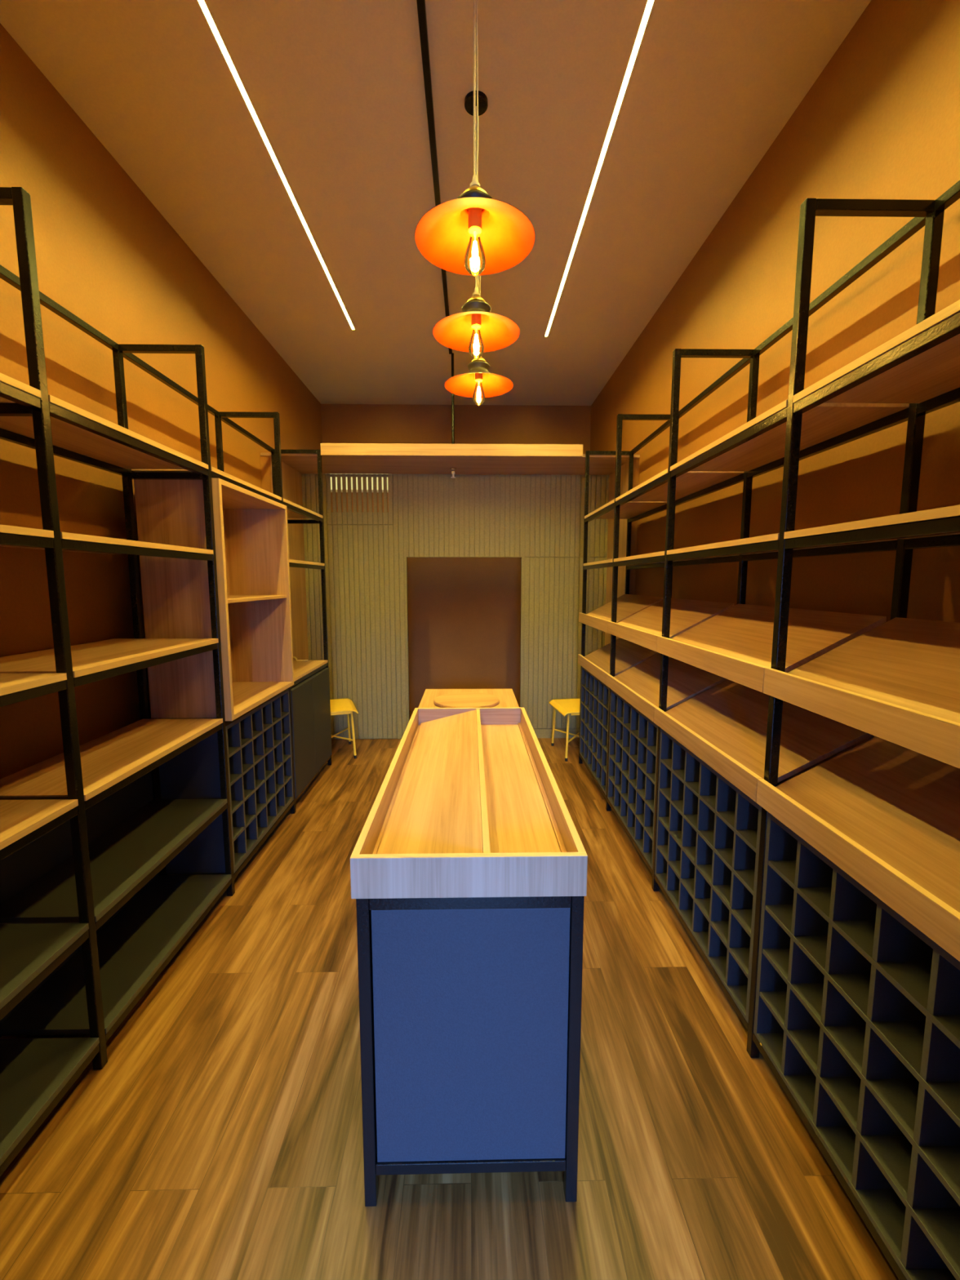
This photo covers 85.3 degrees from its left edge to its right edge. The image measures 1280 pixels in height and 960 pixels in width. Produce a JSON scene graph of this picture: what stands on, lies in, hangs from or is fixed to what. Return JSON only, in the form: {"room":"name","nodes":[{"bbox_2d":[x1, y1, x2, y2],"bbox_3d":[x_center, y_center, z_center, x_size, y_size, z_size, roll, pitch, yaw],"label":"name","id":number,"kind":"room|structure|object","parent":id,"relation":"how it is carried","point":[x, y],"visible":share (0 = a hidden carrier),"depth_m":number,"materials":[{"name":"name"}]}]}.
{"room":"wine shop","nodes":[
{"label":"wine shop","id":0,"kind":"room"},
{"bbox_2d":[0,22,322,799],"bbox_3d":[-1.830,-0.555,2.952,0.100,3.638,6.820,0,6,-1],"label":"wall","id":1,"kind":"structure","parent":0,"point":[105,254],"depth_m":2.39,"materials":[{"name":"orange paint"}]},
{"bbox_2d":[260,456,271,493],"bbox_3d":[-1.774,-0.251,4.785,0.081,2.621,0.707,0,6,-1],"label":"trim","id":2,"kind":"structure","parent":1,"relation":"attached to","point":[264,460],"depth_m":4.30,"materials":[{"name":"orange paint"}]},
{"bbox_2d":[270,456,308,660],"bbox_3d":[-1.717,-0.251,4.782,0.030,2.620,0.714,0,6,-1],"label":"wood panel","id":3,"kind":"object","parent":1,"relation":"attached to","point":[291,478],"visible":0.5,"depth_m":4.84,"materials":[{"name":"brown wood"}]},
{"bbox_2d":[0,0,871,405],"bbox_3d":[-0.208,-2.416,2.772,3.344,0.100,6.820,0,6,-1],"label":"ceiling","id":4,"kind":"structure","parent":0,"point":[335,88],"depth_m":2.42,"materials":[{"name":"beige paint"}]},
{"bbox_2d":[197,0,355,329],"bbox_3d":[-0.998,-2.343,2.448,0.022,0.030,3.629,0,6,-1],"label":"recessed light","id":5,"kind":"object","parent":4,"relation":"in","point":[202,2],"visible":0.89,"depth_m":2.39,"materials":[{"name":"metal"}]},
{"bbox_2d":[416,0,456,478],"bbox_3d":[-0.201,-1.770,2.423,0.062,1.103,4.620,0,6,-1],"label":"ceiling pipe","id":6,"kind":"object","parent":4,"relation":"attached to","point":[421,8],"visible":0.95,"depth_m":2.30,"materials":[{"name":"black metal"}]},
{"bbox_2d":[414,0,535,276],"bbox_3d":[-0.016,-1.711,1.648,0.390,1.045,0.390,0,6,-1],"label":"pendant lamp","id":7,"kind":"object","parent":4,"relation":"hanging from","point":[474,233],"visible":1,"depth_m":1.70,"materials":[{"name":"orange metal"}]},
{"bbox_2d":[468,207,481,235],"bbox_3d":[-0.016,-1.366,1.687,0.044,0.081,0.044,0,6,-1],"label":"socket","id":8,"kind":"object","parent":7,"relation":"attached to","point":[474,213],"depth_m":1.67,"materials":[{"name":"orange metal"}]},
{"bbox_2d":[432,90,519,359],"bbox_3d":[-0.016,-1.783,2.285,0.390,1.045,0.390,0,6,-1],"label":"pendant lamp","id":9,"kind":"object","parent":4,"relation":"hanging from","point":[476,329],"visible":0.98,"depth_m":2.34,"materials":[{"name":"orange metal"}]},
{"bbox_2d":[471,313,481,328],"bbox_3d":[-0.016,-1.438,2.324,0.044,0.081,0.044,0,6,-1],"label":"socket","id":10,"kind":"object","parent":9,"relation":"attached to","point":[476,318],"depth_m":2.31,"materials":[{"name":"orange metal"}]},
{"bbox_2d":[444,275,513,405],"bbox_3d":[-0.006,-1.854,2.910,0.390,1.045,0.390,0,6,-1],"label":"pendant lamp","id":11,"kind":"object","parent":4,"relation":"hanging from","point":[478,382],"visible":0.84,"depth_m":2.98,"materials":[{"name":"orange metal"}]},
{"bbox_2d":[475,373,482,382],"bbox_3d":[-0.006,-1.509,2.949,0.044,0.081,0.044,0,6,-1],"label":"socket","id":12,"kind":"object","parent":11,"relation":"attached to","point":[478,376],"depth_m":2.93,"materials":[{"name":"orange metal"}]},
{"bbox_2d":[545,0,653,335],"bbox_3d":[0.591,-2.352,2.523,0.022,0.030,3.719,0,6,-1],"label":"recessed light","id":13,"kind":"object","parent":4,"relation":"in","point":[650,2],"visible":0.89,"depth_m":2.40,"materials":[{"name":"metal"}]},
{"bbox_2d":[0,711,898,1279],"bbox_3d":[-0.208,1.298,3.193,3.344,0.100,6.820,0,6,-1],"label":"floor","id":14,"kind":"structure","parent":0,"point":[219,1135],"depth_m":1.51,"materials":[{"name":"laminate"}]},
{"bbox_2d":[0,186,331,1176],"bbox_3d":[-1.511,-0.016,2.518,0.499,2.665,3.825,0,6,-1],"label":"frame","id":15,"kind":"object","parent":14,"relation":"on","point":[91,916],"visible":0.79,"depth_m":1.86,"materials":[{"name":"black metal"}]},
{"bbox_2d":[133,478,293,720],"bbox_3d":[-1.439,-0.232,2.976,0.396,1.174,0.920,0,6,-1],"label":"shelving unit","id":16,"kind":"object","parent":15,"relation":"on","point":[251,531],"visible":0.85,"depth_m":2.57,"materials":[{"name":"brown wood"}]},
{"bbox_2d":[227,595,286,603],"bbox_3d":[-1.442,-0.236,2.975,0.369,0.018,0.871,0,6,-1],"label":"shelf","id":17,"kind":"object","parent":16,"relation":"attached to","point":[231,598],"depth_m":3.13,"materials":[{"name":"brown wood"}]},
{"bbox_2d":[159,688,293,874],"bbox_3d":[-1.446,0.767,3.086,0.343,0.775,0.914,0,6,-1],"label":"rack","id":18,"kind":"object","parent":15,"relation":"on","point":[259,743],"visible":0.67,"depth_m":2.80,"materials":[{"name":"blue wood"}]},
{"bbox_2d":[228,711,288,757],"bbox_3d":[-1.443,0.539,3.060,0.336,0.015,0.877,0,6,-1],"label":"shelf","id":19,"kind":"object","parent":18,"relation":"attached to","point":[233,748],"depth_m":2.99,"materials":[{"name":"blue wood"}]},
{"bbox_2d":[230,733,289,786],"bbox_3d":[-1.443,0.687,3.077,0.336,0.015,0.877,0,6,-1],"label":"shelf","id":20,"kind":"object","parent":18,"relation":"attached to","point":[235,775],"depth_m":3.03,"materials":[{"name":"blue wood"}]},
{"bbox_2d":[231,754,290,813],"bbox_3d":[-1.443,0.834,3.094,0.336,0.015,0.877,0,6,-1],"label":"shelf","id":21,"kind":"object","parent":18,"relation":"attached to","point":[237,802],"depth_m":3.03,"materials":[{"name":"blue wood"}]},
{"bbox_2d":[232,775,291,841],"bbox_3d":[-1.443,0.982,3.110,0.336,0.015,0.877,0,6,-1],"label":"shelf","id":22,"kind":"object","parent":18,"relation":"attached to","point":[238,828],"depth_m":3.05,"materials":[{"name":"blue wood"}]},
{"bbox_2d":[293,656,307,661],"bbox_3d":[-1.521,0.157,4.360,0.156,0.042,0.016,-1,6,-5],"label":"cable","id":23,"kind":"object","parent":15,"relation":"on","point":[295,658],"visible":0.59,"depth_m":4.36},
{"bbox_2d":[290,666,331,798],"bbox_3d":[-1.461,0.665,4.041,0.350,0.777,0.938,0,6,-1],"label":"base cabinet","id":24,"kind":"object","parent":14,"relation":"on","point":[310,697],"visible":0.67,"depth_m":3.95,"materials":[{"name":"black wood"}]},
{"bbox_2d":[329,698,358,758],"bbox_3d":[-1.368,0.831,4.854,0.409,0.455,0.500,-2,7,-20],"label":"stool","id":25,"kind":"object","parent":14,"relation":"on","point":[338,706],"visible":0.57,"depth_m":4.76,"materials":[{"name":"yellow wood"}]},
{"bbox_2d":[417,688,519,707],"bbox_3d":[-0.065,0.806,3.097,0.564,0.900,0.710,0,6,-1],"label":"table","id":26,"kind":"object","parent":14,"relation":"on","point":[507,698],"visible":0.12,"depth_m":3.21,"materials":[{"name":"brown wood"}]},
{"bbox_2d":[434,692,499,707],"bbox_3d":[-0.077,0.352,3.023,0.380,0.018,0.380,-2,7,-13],"label":"round board","id":27,"kind":"object","parent":26,"relation":"on","point":[459,700],"visible":0.89,"depth_m":2.98,"materials":[{"name":"brown wood"}]},
{"bbox_2d":[350,707,587,1206],"bbox_3d":[-0.039,0.903,2.011,0.562,0.951,1.462,0,6,-1],"label":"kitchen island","id":28,"kind":"object","parent":14,"relation":"on","point":[468,859],"visible":1,"depth_m":1.31,"materials":[{"name":"blue wood"}]},
{"bbox_2d":[549,698,579,761],"bbox_3d":[0.904,0.829,4.873,0.399,0.455,0.500,-1,7,-8],"label":"stool","id":29,"kind":"object","parent":14,"relation":"on","point":[564,706],"visible":0.52,"depth_m":4.82,"materials":[{"name":"yellow wood"}]},
{"bbox_2d":[578,180,959,1279],"bbox_3d":[1.126,-0.022,2.567,0.457,2.665,3.825,0,6,-1],"label":"frame","id":30,"kind":"object","parent":14,"relation":"on","point":[914,374],"visible":0.84,"depth_m":1.59,"materials":[{"name":"black metal"}]},
{"bbox_2d":[579,666,608,795],"bbox_3d":[1.049,0.667,4.077,0.335,0.789,0.915,0,6,-1],"label":"rack","id":31,"kind":"object","parent":30,"relation":"on","point":[594,705],"visible":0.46,"depth_m":4.07,"materials":[{"name":"blue wood"}]},
{"bbox_2d":[580,735,606,773],"bbox_3d":[1.046,0.887,4.101,0.328,0.015,0.878,0,6,-1],"label":"shelf","id":32,"kind":"object","parent":31,"relation":"attached to","point":[598,757],"depth_m":4.07,"materials":[{"name":"blue wood"}]},
{"bbox_2d":[581,701,607,731],"bbox_3d":[1.046,0.586,4.067,0.328,0.015,0.878,0,6,-1],"label":"shelf","id":33,"kind":"object","parent":31,"relation":"attached to","point":[594,713],"depth_m":4.05,"materials":[{"name":"blue wood"}]},
{"bbox_2d":[581,718,607,752],"bbox_3d":[1.046,0.737,4.084,0.328,0.015,0.878,0,6,-1],"label":"shelf","id":34,"kind":"object","parent":31,"relation":"attached to","point":[604,744],"depth_m":4.04,"materials":[{"name":"blue wood"}]},
{"bbox_2d":[582,684,608,711],"bbox_3d":[1.046,0.436,4.050,0.328,0.015,0.878,0,6,-1],"label":"shelf","id":35,"kind":"object","parent":31,"relation":"attached to","point":[600,699],"depth_m":4.04,"materials":[{"name":"blue wood"}]},
{"bbox_2d":[577,637,658,684],"bbox_3d":[1.044,0.136,4.016,0.385,0.238,0.946,0,6,-1],"label":"shelf board","id":36,"kind":"object","parent":30,"relation":"on","point":[628,655],"visible":0.62,"depth_m":3.91,"materials":[{"name":"brown wood"}]},
{"bbox_2d":[578,594,662,632],"bbox_3d":[1.044,-0.220,3.976,0.385,0.238,0.946,0,6,-1],"label":"shelf board","id":37,"kind":"object","parent":30,"relation":"on","point":[628,605],"visible":0.69,"depth_m":3.87,"materials":[{"name":"brown wood"}]},
{"bbox_2d":[607,688,657,869],"bbox_3d":[1.062,0.774,3.134,0.335,0.789,0.914,0,6,-1],"label":"rack","id":38,"kind":"object","parent":30,"relation":"on","point":[633,736],"visible":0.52,"depth_m":3.10,"materials":[{"name":"blue wood"}]},
{"bbox_2d":[608,775,653,839],"bbox_3d":[1.060,0.994,3.159,0.328,0.015,0.877,0,6,-1],"label":"shelf","id":39,"kind":"object","parent":38,"relation":"attached to","point":[639,815],"depth_m":3.09,"materials":[{"name":"blue wood"}]},
{"bbox_2d":[609,754,653,813],"bbox_3d":[1.060,0.843,3.142,0.328,0.015,0.877,0,6,-1],"label":"shelf","id":40,"kind":"object","parent":38,"relation":"attached to","point":[640,789],"depth_m":3.08,"materials":[{"name":"blue wood"}]},
{"bbox_2d":[610,733,655,784],"bbox_3d":[1.060,0.693,3.125,0.328,0.015,0.877,0,6,-1],"label":"shelf","id":41,"kind":"object","parent":38,"relation":"attached to","point":[641,764],"depth_m":3.06,"materials":[{"name":"blue wood"}]},
{"bbox_2d":[610,711,656,755],"bbox_3d":[1.060,0.543,3.108,0.328,0.015,0.877,0,6,-1],"label":"shelf","id":42,"kind":"object","parent":38,"relation":"attached to","point":[651,747],"depth_m":3.05,"materials":[{"name":"blue wood"}]},
{"bbox_2d":[605,653,728,722],"bbox_3d":[1.057,0.242,3.074,0.385,0.238,0.945,0,6,-1],"label":"shelf board","id":43,"kind":"object","parent":30,"relation":"on","point":[639,685],"visible":0.6,"depth_m":2.95,"materials":[{"name":"brown wood"}]},
{"bbox_2d":[607,598,734,651],"bbox_3d":[1.057,-0.113,3.034,0.385,0.238,0.945,0,6,-1],"label":"shelf board","id":44,"kind":"object","parent":30,"relation":"on","point":[642,628],"visible":0.62,"depth_m":2.90,"materials":[{"name":"brown wood"}]},
{"bbox_2d":[654,728,794,1023],"bbox_3d":[1.075,0.881,2.191,0.335,0.789,0.916,0,6,-1],"label":"rack","id":45,"kind":"object","parent":30,"relation":"on","point":[707,848],"visible":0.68,"depth_m":2.08,"materials":[{"name":"blue wood"}]},
{"bbox_2d":[657,844,750,977],"bbox_3d":[1.073,1.101,2.216,0.328,0.015,0.879,0,6,-1],"label":"shelf","id":46,"kind":"object","parent":45,"relation":"attached to","point":[740,952],"depth_m":2.06,"materials":[{"name":"blue wood"}]},
{"bbox_2d":[658,817,752,937],"bbox_3d":[1.073,0.950,2.199,0.328,0.015,0.879,0,6,-1],"label":"shelf","id":47,"kind":"object","parent":45,"relation":"attached to","point":[742,913],"depth_m":2.04,"materials":[{"name":"blue wood"}]},
{"bbox_2d":[659,787,755,895],"bbox_3d":[1.073,0.800,2.182,0.328,0.015,0.879,0,6,-1],"label":"shelf","id":48,"kind":"object","parent":45,"relation":"attached to","point":[744,873],"depth_m":2.03,"materials":[{"name":"blue wood"}]},
{"bbox_2d":[661,759,757,852],"bbox_3d":[1.073,0.650,2.165,0.328,0.015,0.879,0,6,-1],"label":"shelf","id":49,"kind":"object","parent":45,"relation":"attached to","point":[748,833],"depth_m":2.01,"materials":[{"name":"blue wood"}]},
{"bbox_2d":[653,679,873,802],"bbox_3d":[1.071,0.349,2.131,0.385,0.238,0.947,0,6,-1],"label":"shelf board","id":50,"kind":"object","parent":30,"relation":"on","point":[725,725],"visible":0.6,"depth_m":1.98,"materials":[{"name":"brown wood"}]},
{"bbox_2d":[656,604,886,693],"bbox_3d":[1.071,-0.006,2.091,0.385,0.238,0.947,0,6,-1],"label":"shelf board","id":51,"kind":"object","parent":30,"relation":"on","point":[735,644],"visible":0.75,"depth_m":1.93,"materials":[{"name":"brown wood"}]},
{"bbox_2d":[753,812,959,1279],"bbox_3d":[1.088,0.988,1.248,0.336,0.789,0.914,0,6,-1],"label":"rack","id":52,"kind":"object","parent":30,"relation":"on","point":[857,1009],"visible":0.92,"depth_m":1.26,"materials":[{"name":"blue wood"}]},
{"bbox_2d":[759,991,959,1279],"bbox_3d":[1.086,1.208,1.273,0.328,0.015,0.877,0,6,-1],"label":"shelf","id":53,"kind":"object","parent":52,"relation":"attached to","point":[891,1150],"depth_m":1.24,"materials":[{"name":"blue wood"}]},
{"bbox_2d":[762,948,959,1205],"bbox_3d":[1.086,1.057,1.256,0.328,0.015,0.877,0,6,-1],"label":"shelf","id":54,"kind":"object","parent":52,"relation":"attached to","point":[897,1093],"depth_m":1.24,"materials":[{"name":"blue wood"}]},
{"bbox_2d":[764,904,959,1127],"bbox_3d":[1.086,0.907,1.239,0.328,0.015,0.877,0,6,-1],"label":"shelf","id":55,"kind":"object","parent":52,"relation":"attached to","point":[904,1035],"depth_m":1.23,"materials":[{"name":"blue wood"}]},
{"bbox_2d":[768,860,959,1048],"bbox_3d":[1.086,0.757,1.222,0.328,0.015,0.877,0,6,-1],"label":"shelf","id":56,"kind":"object","parent":52,"relation":"attached to","point":[911,975],"depth_m":1.21,"materials":[{"name":"blue wood"}]},
{"bbox_2d":[756,736,959,961],"bbox_3d":[1.084,0.456,1.188,0.385,0.238,0.945,0,6,-1],"label":"shelf board","id":57,"kind":"object","parent":30,"relation":"on","point":[886,814],"visible":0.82,"depth_m":1.31,"materials":[{"name":"brown wood"}]},
{"bbox_2d":[763,617,959,768],"bbox_3d":[1.084,0.101,1.148,0.385,0.238,0.945,0,6,-1],"label":"shelf board","id":58,"kind":"object","parent":30,"relation":"on","point":[897,682],"visible":1,"depth_m":1.30,"materials":[{"name":"brown wood"}]},
{"bbox_2d":[301,473,608,739],"bbox_3d":[-0.250,-0.297,5.188,3.144,2.622,0.046,0,6,-1],"label":"wall partition","id":59,"kind":"structure","parent":0,"point":[537,519],"depth_m":5.12,"materials":[{"name":"grey paint"}]},
{"bbox_2d":[260,443,639,475],"bbox_3d":[-0.242,-1.597,4.633,3.134,0.094,0.764,0,6,-1],"label":"shelf","id":60,"kind":"object","parent":59,"relation":"attached to","point":[336,458],"visible":0.94,"depth_m":4.43,"materials":[{"name":"brown wood"}]},
{"bbox_2d":[533,728,579,737],"bbox_3d":[0.871,0.957,5.338,0.902,0.095,0.012,0,6,-1],"label":"baseboard","id":61,"kind":"structure","parent":59,"relation":"attached to","point":[540,733],"depth_m":5.33,"materials":[{"name":"grey paint"}]},
{"bbox_2d":[320,404,591,711],"bbox_3d":[-0.273,-0.937,6.321,3.144,3.638,0.100,0,6,-1],"label":"wall","id":62,"kind":"structure","parent":0,"point":[464,613],"depth_m":6.29,"materials":[{"name":"orange paint"}]},
{"bbox_2d":[324,473,388,492],"bbox_3d":[-1.432,-1.956,6.155,0.780,0.420,0.035,0,6,-1],"label":"air vent","id":63,"kind":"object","parent":62,"relation":"in","point":[325,473],"depth_m":6.17,"materials":[{"name":"white plastic"}]},
{"bbox_2d":[590,0,959,737],"bbox_3d":[1.414,-0.562,3.014,0.100,3.638,6.820,0,6,-1],"label":"wall","id":64,"kind":"structure","parent":0,"point":[881,120],"depth_m":2.05,"materials":[{"name":"orange paint"}]},
{"bbox_2d":[604,460,629,645],"bbox_3d":[1.269,-0.258,4.849,0.019,2.620,0.694,0,6,-1],"label":"wood panel","id":65,"kind":"object","parent":64,"relation":"attached to","point":[624,468],"visible":0.28,"depth_m":4.72,"materials":[{"name":"brown wood"}]},
{"bbox_2d":[629,457,639,595],"bbox_3d":[1.304,-0.259,4.853,0.050,2.621,0.687,0,6,-1],"label":"trim","id":66,"kind":"structure","parent":64,"relation":"attached to","point":[636,460],"depth_m":4.44,"materials":[{"name":"orange paint"}]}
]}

